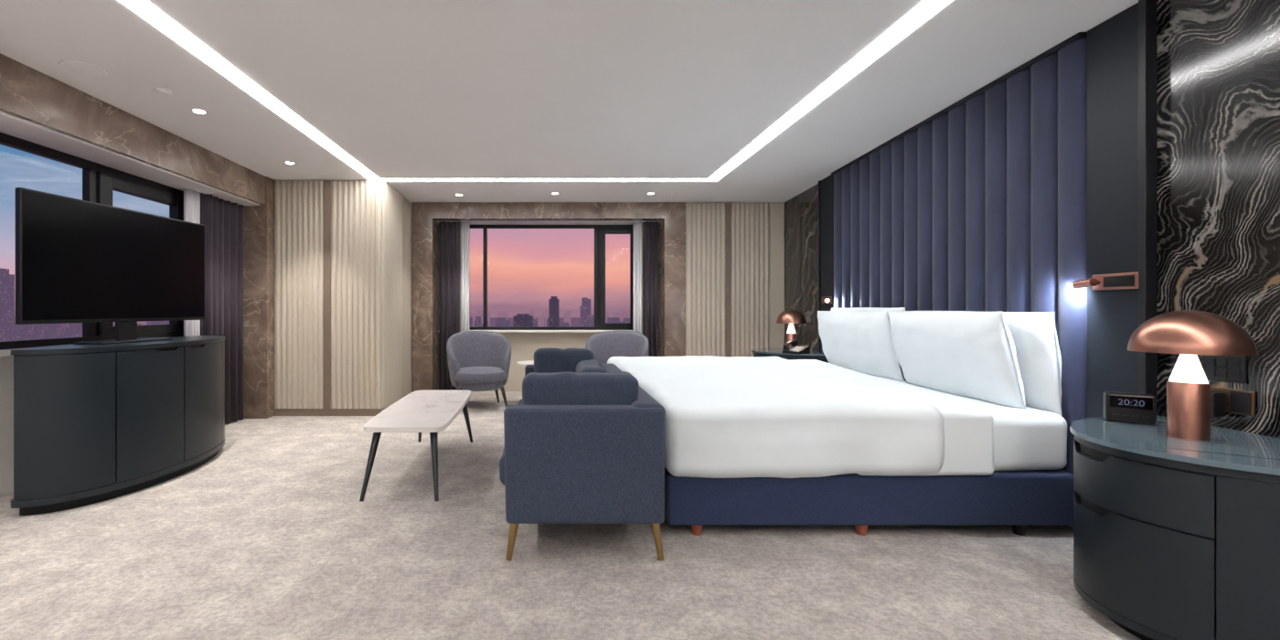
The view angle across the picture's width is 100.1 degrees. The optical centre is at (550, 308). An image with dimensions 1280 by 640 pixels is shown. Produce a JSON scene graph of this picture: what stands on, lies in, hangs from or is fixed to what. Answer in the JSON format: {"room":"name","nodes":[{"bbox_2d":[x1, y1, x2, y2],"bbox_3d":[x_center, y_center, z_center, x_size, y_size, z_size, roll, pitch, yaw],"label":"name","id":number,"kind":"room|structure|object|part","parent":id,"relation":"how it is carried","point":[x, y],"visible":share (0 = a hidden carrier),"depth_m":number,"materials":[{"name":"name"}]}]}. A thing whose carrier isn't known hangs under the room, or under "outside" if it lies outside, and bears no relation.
{"room":"hotel room","nodes":[
{"label":"hotel room","id":0,"kind":"room"},
{"bbox_2d":[0,355,13,497],"bbox_3d":[-3.600,0.750,2.000,0.200,0.900,7.600,0,0,0],"label":"wall","id":1,"kind":"structure","parent":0,"point":[6,363],"depth_m":3.41,"materials":[{"name":"beige paint"}]},
{"bbox_2d":[82,169,183,336],"bbox_3d":[-3.520,-0.427,4.545,0.080,1.275,1.030,0,0,0],"label":"window","id":2,"kind":"structure","parent":1,"relation":"in","point":[121,185],"depth_m":4.28,"materials":[{"name":"metal"}]},
{"bbox_3d":[-3.530,-0.427,4.065,0.060,1.275,0.070,0,0,0],"label":"mullion","id":3,"kind":"part","parent":2,"relation":"part of","materials":[{"name":"metal"}]},
{"bbox_3d":[-3.520,-0.427,4.160,0.080,1.275,0.120,0,0,0],"label":"sash","id":4,"kind":"part","parent":2,"relation":"part of","materials":[{"name":"metal"}]},
{"bbox_3d":[-3.520,0.175,4.585,0.080,0.070,0.730,0,0,0],"label":"sash","id":5,"kind":"part","parent":2,"relation":"part of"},
{"bbox_3d":[-3.520,-0.427,5.005,0.080,1.275,0.110,0,0,0],"label":"sash","id":6,"kind":"part","parent":2,"relation":"part of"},
{"bbox_2d":[183,188,200,336],"bbox_3d":[-3.383,0.035,5.012,0.067,2.310,0.176,0,0,0],"label":"sheer curtain","id":7,"kind":"object","parent":1,"relation":"hanging from","point":[191,198],"visible":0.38,"depth_m":4.97,"materials":[{"name":"fabric"}]},
{"bbox_2d":[0,53,265,204],"bbox_3d":[-3.410,-1.295,2.000,0.580,0.310,7.600,0,0,0],"label":"beam","id":8,"kind":"structure","parent":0,"point":[27,93],"depth_m":3.77,"materials":[{"name":"stone"}]},
{"bbox_2d":[243,176,274,418],"bbox_3d":[-3.400,-0.125,6.600,0.600,2.650,1.600,0,0,0],"label":"wall","id":9,"kind":"structure","parent":0,"point":[258,220],"depth_m":5.80,"materials":[{"name":"stone"}]},
{"bbox_2d":[0,347,27,357],"bbox_3d":[-3.560,0.280,1.990,0.280,0.040,7.580,0,0,0],"label":"trim","id":10,"kind":"structure","parent":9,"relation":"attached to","point":[4,352],"depth_m":3.33,"materials":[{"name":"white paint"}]},
{"bbox_2d":[0,330,183,350],"bbox_3d":[-3.530,0.235,1.990,0.060,0.050,7.580,0,0,0],"label":"frame","id":11,"kind":"object","parent":10,"relation":"on","point":[34,343],"visible":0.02,"depth_m":3.81,"materials":[{"name":"metal"}]},
{"bbox_2d":[0,132,183,196],"bbox_3d":[-3.530,-1.095,1.990,0.060,0.060,7.580,0,0,0],"label":"frame","id":12,"kind":"object","parent":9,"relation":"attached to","point":[6,140],"visible":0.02,"depth_m":3.88,"materials":[{"name":"metal"}]},
{"bbox_2d":[0,110,260,205],"bbox_3d":[-3.328,-1.133,1.995,0.335,0.015,7.590,0,0,0],"label":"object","id":13,"kind":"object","parent":9,"relation":"attached to","point":[10,124],"depth_m":3.87,"materials":[{"name":"white paint"}]},
{"bbox_2d":[200,192,243,424],"bbox_3d":[-3.363,0.035,5.427,0.105,2.310,0.626,0,0,0],"label":"curtain","id":14,"kind":"object","parent":9,"relation":"hanging from","point":[222,219],"visible":0.8,"depth_m":5.49,"materials":[{"name":"fabric"}]},
{"bbox_2d":[411,204,412,392],"bbox_3d":[-2.815,-0.125,7.500,1.870,2.650,0.200,0,0,0],"label":"wall","id":15,"kind":"structure","parent":0,"point":[411,205],"depth_m":7.40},
{"bbox_2d":[412,202,439,392],"bbox_3d":[-1.740,-0.125,7.560,0.280,2.650,0.720,0,0,0],"label":"wall pillar","id":16,"kind":"structure","parent":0,"point":[425,229],"depth_m":7.20,"materials":[{"name":"brown stone"}]},
{"bbox_2d":[432,202,664,220],"bbox_3d":[-0.025,-1.340,7.290,3.150,0.220,0.180,0,0,0],"label":"beam","id":17,"kind":"structure","parent":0,"point":[441,210],"depth_m":7.20,"materials":[{"name":"brown stone"}]},
{"bbox_2d":[435,220,661,224],"bbox_3d":[-0.025,-1.340,7.650,3.150,0.220,0.540,0,0,0],"label":"rail","id":18,"kind":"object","parent":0,"point":[471,222],"depth_m":7.55,"materials":[{"name":"white paint"}]},
{"bbox_2d":[439,221,460,390],"bbox_3d":[-1.412,-0.018,7.448,0.296,2.415,0.091,0,0,0],"label":"curtain","id":19,"kind":"object","parent":18,"relation":"hanging from","point":[450,232],"visible":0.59,"depth_m":7.44,"materials":[{"name":"fabric"}]},
{"bbox_2d":[460,222,469,331],"bbox_3d":[-1.207,-0.018,7.498,0.126,2.415,0.055,0,0,0],"label":"sheer curtain","id":20,"kind":"object","parent":18,"relation":"hanging from","point":[464,226],"visible":0.53,"depth_m":7.48,"materials":[{"name":"fabric"}]},
{"bbox_2d":[469,224,632,228],"bbox_3d":[0.020,-1.205,7.760,2.420,0.050,0.060,0,0,0],"label":"frame","id":21,"kind":"object","parent":18,"relation":"attached to","point":[470,226],"visible":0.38,"depth_m":7.73,"materials":[{"name":"metal"}]},
{"bbox_2d":[632,222,641,333],"bbox_3d":[1.233,-0.018,7.498,0.126,2.415,0.055,0,0,0],"label":"sheer curtain","id":22,"kind":"object","parent":18,"relation":"hanging from","point":[636,226],"visible":0.6,"depth_m":7.48,"materials":[{"name":"fabric"}]},
{"bbox_2d":[642,221,658,356],"bbox_3d":[1.408,-0.018,7.448,0.216,2.415,0.091,0,0,0],"label":"curtain","id":23,"kind":"object","parent":18,"relation":"hanging from","point":[650,229],"visible":0.62,"depth_m":7.43,"materials":[{"name":"fabric"}]},
{"bbox_2d":[486,224,642,391],"bbox_3d":[-0.025,-0.015,7.805,3.150,2.430,0.150,0,0,0],"label":"wall","id":24,"kind":"structure","parent":0,"point":[524,346],"depth_m":7.73,"materials":[{"name":"beige paint"}]},
{"bbox_2d":[438,330,659,332],"bbox_3d":[-0.025,0.320,7.710,3.150,0.030,0.280,0,0,0],"label":"trim","id":25,"kind":"structure","parent":24,"relation":"on","point":[495,331],"depth_m":7.57,"materials":[{"name":"white paint"}]},
{"bbox_2d":[469,326,632,330],"bbox_3d":[0.020,0.282,7.760,2.420,0.045,0.060,0,0,0],"label":"frame","id":26,"kind":"object","parent":25,"relation":"on","point":[470,327],"visible":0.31,"depth_m":7.73,"materials":[{"name":"metal"}]},
{"bbox_2d":[483,228,487,326],"bbox_3d":[-0.953,-0.460,7.760,0.055,1.440,0.060,0,0,0],"label":"mullion","id":27,"kind":"object","parent":26,"relation":"on","point":[485,229],"visible":1,"depth_m":7.73,"materials":[{"name":"metal"}]},
{"bbox_2d":[594,227,632,327],"bbox_3d":[0.935,-0.460,7.750,0.590,1.440,0.080,0,0,0],"label":"window","id":28,"kind":"structure","parent":24,"relation":"in","point":[601,230],"depth_m":7.71,"materials":[{"name":"metal"}]},
{"bbox_3d":[0.670,-0.460,7.760,0.060,1.440,0.060,0,0,0],"label":"mullion","id":29,"kind":"part","parent":28,"relation":"part of","materials":[{"name":"metal"}]},
{"bbox_3d":[0.985,0.233,7.750,0.370,0.055,0.080,0,0,0],"label":"sash","id":30,"kind":"part","parent":28,"relation":"part of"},
{"bbox_3d":[0.985,-1.140,7.750,0.370,0.080,0.080,0,0,0],"label":"sash","id":31,"kind":"part","parent":28,"relation":"part of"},
{"bbox_3d":[1.200,-0.460,7.750,0.060,1.440,0.080,0,0,0],"label":"sash","id":32,"kind":"part","parent":28,"relation":"part of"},
{"bbox_2d":[0,0,1138,204],"bbox_3d":[-0.075,-1.510,3.075,7.350,0.120,9.750,0,0,0],"label":"ceiling","id":33,"kind":"structure","parent":0,"point":[406,89],"depth_m":3.32,"materials":[{"name":"paint"}]},
{"bbox_2d":[58,60,106,76],"bbox_3d":[-2.820,-1.447,3.200,0.220,0.006,0.220,0,0,0],"label":"ceiling speaker","id":34,"kind":"object","parent":33,"relation":"in","point":[76,67],"depth_m":3.19},
{"bbox_2d":[153,87,172,95],"bbox_3d":[-2.570,-1.440,3.520,0.100,0.020,0.100,0,0,0],"label":"ceiling sensor","id":35,"kind":"object","parent":33,"relation":"attached to","point":[160,90],"depth_m":3.50,"materials":[{"name":"plastic"}]},
{"bbox_2d":[189,107,209,114],"bbox_3d":[-2.575,-1.447,3.890,0.120,0.006,0.120,0,0,0],"label":"recessed light","id":36,"kind":"object","parent":33,"relation":"in","point":[196,111],"depth_m":3.88,"materials":[{"name":"plastic"}]},
{"bbox_2d":[283,160,296,164],"bbox_3d":[-2.585,-1.447,5.260,0.120,0.006,0.120,0,0,0],"label":"recessed light","id":37,"kind":"object","parent":33,"relation":"in","point":[285,162],"depth_m":5.26,"materials":[{"name":"plastic"}]},
{"bbox_2d":[117,0,952,181],"bbox_3d":[-0.070,-1.448,2.337,3.910,0.004,7.334,0,0,0],"label":"recessed light","id":38,"kind":"object","parent":33,"relation":"in","point":[922,12],"visible":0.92,"depth_m":3.33,"materials":[{"name":"white"}]},
{"bbox_2d":[0,391,1141,639],"bbox_3d":[-0.075,1.250,3.075,7.350,0.100,9.750,0,0,0],"label":"floor","id":39,"kind":"structure","parent":0,"point":[272,537],"depth_m":2.49,"materials":[{"name":"carpet"}]},
{"bbox_2d":[10,335,224,515],"bbox_3d":[-2.920,0.718,3.890,0.590,0.965,1.710,0,0,0],"label":"tv cabinet","id":40,"kind":"object","parent":39,"relation":"on","point":[93,423],"visible":0.99,"depth_m":3.31,"materials":[{"name":"black paint"}]},
{"bbox_3d":[-2.889,0.683,3.169,0.448,0.826,0.076,0,0,-42],"label":"door","id":41,"kind":"part","parent":40,"relation":"part of","materials":[{"name":"grey paint"}]},
{"bbox_2d":[15,187,204,344],"bbox_3d":[-3.025,-0.237,3.781,0.220,0.945,1.400,0,0,7],"label":"television","id":42,"kind":"object","parent":40,"relation":"on","point":[78,261],"visible":1,"depth_m":3.58,"materials":[{"name":"black plastic"}]},
{"bbox_3d":[-2.679,0.683,3.575,0.036,0.826,0.476,0,0,12],"label":"door","id":43,"kind":"part","parent":40,"relation":"part of","materials":[{"name":"grey paint"}]},
{"bbox_3d":[-2.663,0.683,4.096,0.042,0.826,0.561,0,0,-8],"label":"door","id":44,"kind":"part","parent":40,"relation":"part of","materials":[{"name":"grey paint"}]},
{"bbox_3d":[-2.870,0.683,4.582,0.087,0.826,0.512,0,0,-45],"label":"door","id":45,"kind":"part","parent":40,"relation":"part of","materials":[{"name":"grey paint"}]},
{"bbox_2d":[274,180,411,415],"bbox_3d":[-2.485,-0.125,6.562,1.231,2.650,1.276,0,0,0],"label":"wall panel","id":46,"kind":"object","parent":39,"relation":"on","point":[343,248],"visible":1,"depth_m":5.93,"materials":[{"name":"beige paint"}]},
{"bbox_3d":[-2.815,-0.163,5.942,0.550,2.555,0.036,0,0,0],"label":"fluted door","id":47,"kind":"part","parent":46,"relation":"part of","materials":[{"name":"beige paint"}]},
{"bbox_3d":[-2.180,-0.163,5.942,0.560,2.555,0.036,0,0,0],"label":"fluted door","id":48,"kind":"part","parent":46,"relation":"part of","materials":[{"name":"beige paint"}]},
{"bbox_3d":[-1.895,-0.120,6.960,0.020,2.640,0.460,0,0,0],"label":"panel","id":49,"kind":"part","parent":46,"relation":"part of","materials":[{"name":"beige paint"}]},
{"bbox_2d":[359,390,472,501],"bbox_3d":[-0.945,0.970,4.050,0.560,0.470,1.520,0,0,0],"label":"coffee table","id":50,"kind":"object","parent":39,"relation":"on","point":[432,411],"visible":1,"depth_m":3.63,"materials":[{"name":"white stone"}]},
{"bbox_3d":[-1.144,0.987,3.394,0.052,0.434,0.204,0,0,14],"label":"leg","id":51,"kind":"part","parent":50,"relation":"part of","materials":[{"name":"metal"}]},
{"bbox_3d":[-1.144,0.987,4.705,0.052,0.434,0.204,0,0,-14],"label":"leg","id":52,"kind":"part","parent":50,"relation":"part of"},
{"bbox_3d":[-0.746,0.987,3.394,0.052,0.434,0.204,0,0,-14],"label":"leg","id":53,"kind":"part","parent":50,"relation":"part of","materials":[{"name":"metal"}]},
{"bbox_3d":[-0.746,0.987,4.705,0.052,0.434,0.204,0,0,14],"label":"leg","id":54,"kind":"part","parent":50,"relation":"part of","materials":[{"name":"metal"}]},
{"bbox_2d":[446,330,511,406],"bbox_3d":[-0.872,0.742,6.508,0.795,0.924,0.810,0,0,-14],"label":"lounge armchair","id":55,"kind":"object","parent":39,"relation":"on","point":[477,360],"visible":0.94,"depth_m":6.62,"materials":[{"name":"grey fabric"}]},
{"bbox_3d":[-0.865,0.910,6.481,0.600,0.100,0.630,0,0,-14],"label":"seat frame","id":56,"kind":"part","parent":55,"relation":"part of","materials":[{"name":"grey fabric"}]},
{"bbox_2d":[454,366,506,383],"bbox_3d":[-0.856,0.792,6.442,0.660,0.155,0.673,0,0,-14],"label":"seat cushion","id":57,"kind":"object","parent":55,"relation":"on","point":[463,375],"depth_m":6.21,"materials":[{"name":"grey fabric"}]},
{"bbox_3d":[-0.690,1.064,6.789,0.047,0.279,0.105,0,0,42],"label":"leg","id":58,"kind":"part","parent":55,"relation":"part of","materials":[{"name":"brown wood"}]},
{"bbox_3d":[-0.542,1.063,6.294,0.114,0.280,0.047,0,0,21],"label":"leg","id":59,"kind":"part","parent":55,"relation":"part of","materials":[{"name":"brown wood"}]},
{"bbox_2d":[516,360,533,365],"bbox_3d":[-0.220,0.938,6.750,0.420,0.525,0.420,0,0,0],"label":"round side table","id":60,"kind":"object","parent":39,"relation":"on","point":[527,362],"visible":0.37,"depth_m":6.69,"materials":[{"name":"white stone"}]},
{"bbox_2d":[499,347,665,561],"bbox_3d":[0.144,0.756,3.495,0.823,0.892,2.010,0,0,0],"label":"sofa","id":61,"kind":"object","parent":39,"relation":"on","point":[584,442],"visible":1,"depth_m":2.49,"materials":[{"name":"blue fabric"}]},
{"bbox_2d":[499,447,505,485],"bbox_3d":[0.068,0.811,3.058,0.670,0.172,0.882,0,0,0],"label":"seat cushion","id":62,"kind":"object","parent":61,"relation":"on","point":[502,478],"depth_m":2.63,"materials":[{"name":"blue fabric"}]},
{"bbox_3d":[-0.181,1.104,2.540,0.066,0.196,0.044,0,0,0],"label":"leg","id":63,"kind":"part","parent":61,"relation":"part of","materials":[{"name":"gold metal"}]},
{"bbox_3d":[0.165,0.743,4.435,0.750,0.545,0.130,0,0,0],"label":"arm","id":64,"kind":"part","parent":61,"relation":"part of","materials":[{"name":"blue fabric"}]},
{"bbox_2d":[533,347,595,373],"bbox_3d":[0.109,0.524,4.269,0.490,0.429,0.210,0,0,0],"label":"bolster cushion","id":65,"kind":"object","parent":61,"relation":"on","point":[546,359],"depth_m":4.17,"materials":[{"name":"blue fabric"}]},
{"bbox_2d":[522,371,638,405],"bbox_3d":[0.149,0.527,2.728,0.595,0.418,0.217,0,0,0],"label":"bolster cushion","id":66,"kind":"object","parent":61,"relation":"on","point":[616,388],"depth_m":2.63,"materials":[{"name":"blue fabric"}]},
{"bbox_3d":[0.160,0.743,2.555,0.761,0.545,0.130,0,0,0],"label":"arm","id":67,"kind":"part","parent":61,"relation":"part of","materials":[{"name":"blue fabric"}]},
{"bbox_2d":[575,359,607,373],"bbox_3d":[0.300,0.574,3.933,0.230,0.357,0.848,0,0,0],"label":"cushion","id":68,"kind":"object","parent":61,"relation":"on","point":[581,366],"depth_m":3.94,"materials":[{"name":"blue fabric"}]},
{"bbox_3d":[0.511,1.104,2.540,0.066,0.196,0.044,0,0,0],"label":"leg","id":69,"kind":"part","parent":61,"relation":"part of","materials":[{"name":"gold metal"}]},
{"bbox_2d":[585,330,649,363],"bbox_3d":[0.822,0.742,6.608,0.795,0.924,0.809,0,0,16],"label":"lounge armchair","id":70,"kind":"object","parent":39,"relation":"on","point":[606,345],"visible":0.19,"depth_m":6.88,"materials":[{"name":"grey fabric"}]},
{"bbox_2d":[751,347,828,362],"bbox_3d":[2.762,0.845,6.250,0.739,0.710,0.994,0,0,0],"label":"nightstand","id":71,"kind":"object","parent":39,"relation":"on","point":[772,351],"visible":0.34,"depth_m":5.92,"materials":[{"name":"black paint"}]},
{"bbox_3d":[2.762,0.500,6.250,0.739,0.020,0.994,0,0,0],"label":"glass","id":72,"kind":"part","parent":71,"relation":"part of","materials":[{"name":"glass"}]},
{"bbox_2d":[776,309,806,346],"bbox_3d":[2.760,0.247,6.080,0.316,0.485,0.316,0,0,0],"label":"table lamp","id":73,"kind":"object","parent":71,"relation":"on","point":[791,316],"visible":0.96,"depth_m":6.00,"materials":[{"name":"orange metal"}]},
{"bbox_3d":[2.760,0.085,6.080,0.316,0.160,0.316,0,0,0],"label":"lamp shade","id":74,"kind":"part","parent":73,"relation":"part of","materials":[{"name":"orange metal"}]},
{"bbox_2d":[782,340,810,353],"bbox_3d":[2.724,0.420,5.883,0.190,0.140,0.200,0,0,-30],"label":"desk telephone","id":75,"kind":"object","parent":71,"relation":"on","point":[794,348],"visible":1,"depth_m":5.87,"materials":[{"name":"black plastic"}]},
{"bbox_3d":[2.776,0.826,5.864,0.652,0.572,0.085,0,0,23],"label":"panel","id":76,"kind":"part","parent":71,"relation":"part of","materials":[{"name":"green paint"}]},
{"bbox_2d":[607,307,1073,535],"bbox_3d":[1.791,0.593,4.190,2.425,1.214,2.983,0,0,0],"label":"double bed","id":77,"kind":"object","parent":39,"relation":"on","point":[974,432],"visible":0.85,"depth_m":2.78,"materials":[{"name":"white fabric"}]},
{"bbox_3d":[0.780,1.163,2.830,0.072,0.075,0.072,0,0,0],"label":"leg","id":78,"kind":"part","parent":77,"relation":"part of","materials":[{"name":"wood"}]},
{"bbox_2d":[607,355,944,478],"bbox_3d":[1.521,0.678,4.190,1.882,0.426,2.980,0,0,0],"label":"duvet","id":79,"kind":"object","parent":77,"relation":"on","point":[727,417],"depth_m":2.74,"materials":[{"name":"white fabric"}]},
{"bbox_2d":[817,310,904,381],"bbox_3d":[2.732,0.295,4.760,0.265,0.559,1.281,0,0,5],"label":"pillow","id":80,"kind":"object","parent":77,"relation":"on","point":[859,341],"depth_m":4.49,"materials":[{"name":"white fabric"}]},
{"bbox_3d":[1.660,1.163,2.830,0.072,0.075,0.072,0,0,0],"label":"leg","id":81,"kind":"part","parent":77,"relation":"part of","materials":[{"name":"wood"}]},
{"bbox_2d":[830,307,905,378],"bbox_3d":[2.880,0.275,4.850,0.195,0.579,1.300,0,0,4],"label":"pillow","id":82,"kind":"object","parent":77,"relation":"on","point":[871,309],"depth_m":4.76,"materials":[{"name":"white fabric"}]},
{"bbox_2d":[889,310,1026,408],"bbox_3d":[2.636,0.290,3.520,0.258,0.559,1.121,0,0,4],"label":"pillow","id":83,"kind":"object","parent":77,"relation":"on","point":[977,358],"depth_m":3.23,"materials":[{"name":"white fabric"}]},
{"bbox_3d":[1.824,0.714,4.200,2.294,0.321,2.810,0,0,0],"label":"mattress","id":84,"kind":"part","parent":77,"relation":"part of","materials":[{"name":"white fabric"}]},
{"bbox_3d":[2.500,1.163,2.830,0.072,0.075,0.072,0,0,0],"label":"leg","id":85,"kind":"part","parent":77,"relation":"part of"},
{"bbox_2d":[1002,311,1062,415],"bbox_3d":[2.775,0.295,3.420,0.186,0.559,1.140,0,0,5],"label":"pillow","id":86,"kind":"object","parent":77,"relation":"on","point":[1034,335],"depth_m":2.92,"materials":[{"name":"white fabric"}]},
{"bbox_2d":[1070,415,1279,639],"bbox_3d":[2.431,0.845,1.950,0.735,0.710,0.994,0,0,0],"label":"nightstand","id":87,"kind":"object","parent":39,"relation":"on","point":[1175,538],"visible":0.98,"depth_m":1.81,"materials":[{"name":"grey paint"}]},
{"bbox_2d":[1103,391,1156,425],"bbox_3d":[2.502,0.427,2.293,0.150,0.125,0.074,0,0,38],"label":"alarm clock","id":88,"kind":"object","parent":87,"relation":"on","point":[1118,407],"visible":1,"depth_m":2.27,"materials":[{"name":"black plastic"}]},
{"bbox_3d":[2.206,0.932,2.080,0.200,0.360,0.703,0,0,23],"label":"drawer","id":89,"kind":"part","parent":87,"relation":"part of","materials":[{"name":"grey paint"}]},
{"bbox_3d":[2.206,0.645,2.080,0.200,0.200,0.703,0,0,23],"label":"drawer","id":90,"kind":"part","parent":87,"relation":"part of","materials":[{"name":"grey paint"}]},
{"bbox_3d":[2.431,0.500,1.950,0.735,0.020,0.994,0,0,0],"label":"glass","id":91,"kind":"part","parent":87,"relation":"part of","materials":[{"name":"glass"}]},
{"bbox_2d":[1127,309,1257,441],"bbox_3d":[2.430,0.247,2.020,0.316,0.485,0.316,0,0,0],"label":"table lamp","id":92,"kind":"object","parent":87,"relation":"on","point":[1189,334],"visible":1,"depth_m":1.97,"materials":[{"name":"orange metal"}]},
{"bbox_3d":[2.430,0.085,2.020,0.316,0.160,0.316,0,0,0],"label":"lamp shade","id":93,"kind":"part","parent":92,"relation":"part of","materials":[{"name":"orange metal"}]},
{"bbox_3d":[2.446,0.826,1.564,0.652,0.572,0.085,0,0,23],"label":"panel","id":94,"kind":"part","parent":87,"relation":"part of","materials":[{"name":"grey paint"}]},
{"bbox_2d":[658,202,685,356],"bbox_3d":[1.695,-0.125,7.560,0.290,2.650,0.720,0,0,0],"label":"wall pillar","id":95,"kind":"structure","parent":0,"point":[672,229],"depth_m":7.20,"materials":[{"name":"brown stone"}]},
{"bbox_2d":[685,202,686,355],"bbox_3d":[2.570,-0.125,7.320,1.460,2.650,0.200,0,0,0],"label":"wall","id":96,"kind":"structure","parent":0,"point":[686,203],"depth_m":7.22,"materials":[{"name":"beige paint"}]},
{"bbox_2d":[686,202,725,356],"bbox_3d":[2.120,-0.163,7.200,0.520,2.555,0.036,0,0,0],"label":"wall panel","id":97,"kind":"object","parent":96,"relation":"attached to","point":[706,222],"visible":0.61,"depth_m":7.19,"materials":[{"name":"beige paint"}]},
{"bbox_2d":[725,202,731,356],"bbox_3d":[2.415,-0.163,7.202,0.070,2.555,0.035,0,0,0],"label":"strip","id":98,"kind":"object","parent":96,"relation":"attached to","point":[728,205],"visible":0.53,"depth_m":7.18,"materials":[{"name":"wood"}]},
{"bbox_2d":[731,202,768,356],"bbox_3d":[2.710,-0.163,7.200,0.520,2.555,0.036,0,0,0],"label":"wall panel","id":99,"kind":"object","parent":96,"relation":"attached to","point":[750,221],"visible":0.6,"depth_m":7.19,"materials":[{"name":"beige paint"}]},
{"bbox_2d":[768,202,784,348],"bbox_3d":[3.075,-0.163,7.205,0.190,2.555,0.030,0,0,0],"label":"flat board","id":100,"kind":"object","parent":96,"relation":"attached to","point":[776,210],"visible":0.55,"depth_m":7.19,"materials":[{"name":"beige paint"}]},
{"bbox_2d":[784,183,818,351],"bbox_3d":[3.141,-0.125,6.585,0.020,2.650,1.215,0,0,4],"label":"wall","id":101,"kind":"structure","parent":0,"point":[810,197],"depth_m":6.56,"materials":[{"name":"stone"}]},
{"bbox_2d":[1157,0,1279,437],"bbox_3d":[2.799,-0.125,2.184,0.020,2.650,0.616,0,0,4],"label":"wall","id":102,"kind":"structure","parent":0,"point":[1219,60],"depth_m":2.20,"materials":[{"name":"stone"}]},
{"bbox_2d":[1156,385,1255,422],"bbox_3d":[2.702,0.407,2.260,0.348,0.164,0.143,0,0,44],"label":"power socket","id":103,"kind":"object","parent":102,"relation":"attached to","point":[1222,400],"visible":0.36,"depth_m":2.16,"materials":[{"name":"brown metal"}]},
{"bbox_3d":[2.784,0.375,2.180,0.010,0.100,0.181,0,0,4],"label":"plate","id":104,"kind":"part","parent":103,"relation":"part of","materials":[{"name":"brown metal"}]},
{"bbox_2d":[1230,390,1249,414],"bbox_3d":[2.773,0.375,2.132,0.004,0.086,0.065,0,0,4],"label":"socket","id":105,"kind":"object","parent":103,"relation":"attached to","point":[1240,400],"depth_m":2.13,"materials":[{"name":"black plastic"}]},
{"bbox_2d":[1202,354,1246,383],"bbox_3d":[2.783,0.245,2.195,0.014,0.110,0.151,0,0,5],"label":"light switch panel","id":106,"kind":"object","parent":102,"relation":"attached to","point":[1227,368],"visible":0.88,"depth_m":2.18,"materials":[{"name":"black plastic"}]},
{"label":"outside","id":107,"kind":"structure","parent":0,"visible":0},
{"bbox_2d":[61,317,591,327],"bbox_3d":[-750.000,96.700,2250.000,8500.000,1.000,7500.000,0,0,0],"label":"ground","id":108,"kind":"structure","parent":107,"point":[574,321],"depth_m":3848.08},
{"bbox_2d":[0,267,14,341],"bbox_3d":[-800.000,18.700,771.000,20.000,155.000,22.000,0,0,0],"label":"skyscraper","id":109,"kind":"structure","parent":108,"relation":"on","point":[6,280],"depth_m":770.79,"materials":[{"name":"purple"}]},
{"bbox_3d":[-800.000,-54.800,771.000,12.000,8.000,14.000,0,0,0],"label":"crown","id":110,"kind":"part","parent":109,"relation":"part of","materials":[{"name":"purple"}]},
{"bbox_2d":[14,298,629,341],"bbox_3d":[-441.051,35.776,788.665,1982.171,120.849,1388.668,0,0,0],"label":"city skyline","id":111,"kind":"object","parent":108,"relation":"on","point":[36,331],"visible":0.04,"depth_m":946.70,"materials":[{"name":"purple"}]},
{"bbox_2d":[14,309,629,327],"bbox_3d":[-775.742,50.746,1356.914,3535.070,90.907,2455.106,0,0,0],"label":"city skyline","id":112,"kind":"object","parent":108,"relation":"on","point":[623,314],"visible":0.13,"depth_m":1968.29,"materials":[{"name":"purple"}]},
{"bbox_2d":[513,313,533,326],"bbox_3d":[-40.345,51.700,794.000,28.000,89.000,28.000,0,0,0],"label":"skyscraper","id":113,"kind":"structure","parent":108,"relation":"on","point":[520,319],"depth_m":780.07,"materials":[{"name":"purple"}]},
{"bbox_3d":[-40.345,8.700,794.000,17.920,3.000,26.000,0,0,0],"label":"crown","id":114,"kind":"part","parent":113,"relation":"part of","materials":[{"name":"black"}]},
{"bbox_2d":[548,296,559,326],"bbox_3d":[5.379,38.700,787.500,15.000,115.000,15.000,0,0,0],"label":"skyscraper","id":115,"kind":"structure","parent":108,"relation":"on","point":[553,302],"depth_m":780.07,"materials":[{"name":"purple"}]},
{"bbox_2d":[580,298,589,326],"bbox_3d":[51.103,39.700,786.500,13.000,113.000,13.000,0,0,0],"label":"skyscraper","id":116,"kind":"structure","parent":108,"relation":"on","point":[584,307],"depth_m":780.07,"materials":[{"name":"purple"}]},
{"bbox_3d":[51.103,-10.800,786.500,8.320,12.000,11.000,0,0,0],"label":"crown","id":117,"kind":"part","parent":116,"relation":"part of","materials":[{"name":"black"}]},
{"bbox_3d":[3.016,-0.125,4.078,0.160,2.650,0.511,0,0,0],"label":"wall","id":118,"kind":"structure","parent":0,"visible":0},
{"bbox_2d":[818,0,1157,474],"bbox_3d":[2.923,-0.124,4.232,0.090,2.649,3.570,0,0,4],"label":"headboard","id":119,"kind":"object","parent":118,"relation":"attached to","point":[1041,179],"visible":0.66,"depth_m":3.04,"materials":[{"name":"blue fabric"}]},
{"bbox_2d":[821,296,831,303],"bbox_3d":[2.984,-0.100,5.782,0.090,0.080,0.284,0,0,5],"label":"light","id":120,"kind":"object","parent":119,"relation":"attached to","point":[825,299],"visible":1,"depth_m":5.71,"materials":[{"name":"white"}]},
{"bbox_3d":[3.061,-0.124,5.817,0.060,2.649,0.330,0,0,4],"label":"panel","id":121,"kind":"part","parent":119,"relation":"part of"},
{"bbox_3d":[2.922,-1.435,4.210,0.090,0.029,2.895,0,0,4],"label":"rail","id":122,"kind":"part","parent":119,"relation":"part of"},
{"bbox_2d":[1071,271,1138,290],"bbox_3d":[2.743,-0.135,2.619,0.095,0.080,0.278,0,0,0],"label":"light","id":123,"kind":"object","parent":119,"relation":"attached to","point":[1123,281],"visible":1,"depth_m":2.62,"materials":[{"name":"orange"}]},
{"bbox_3d":[2.774,-0.135,2.600,0.015,0.080,0.241,0,0,4],"label":"plate","id":124,"kind":"part","parent":123,"relation":"part of","materials":[{"name":"orange metal"}]},
{"bbox_3d":[2.814,-0.124,2.627,0.060,2.649,0.280,0,0,4],"label":"panel","id":125,"kind":"part","parent":119,"relation":"part of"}
]}

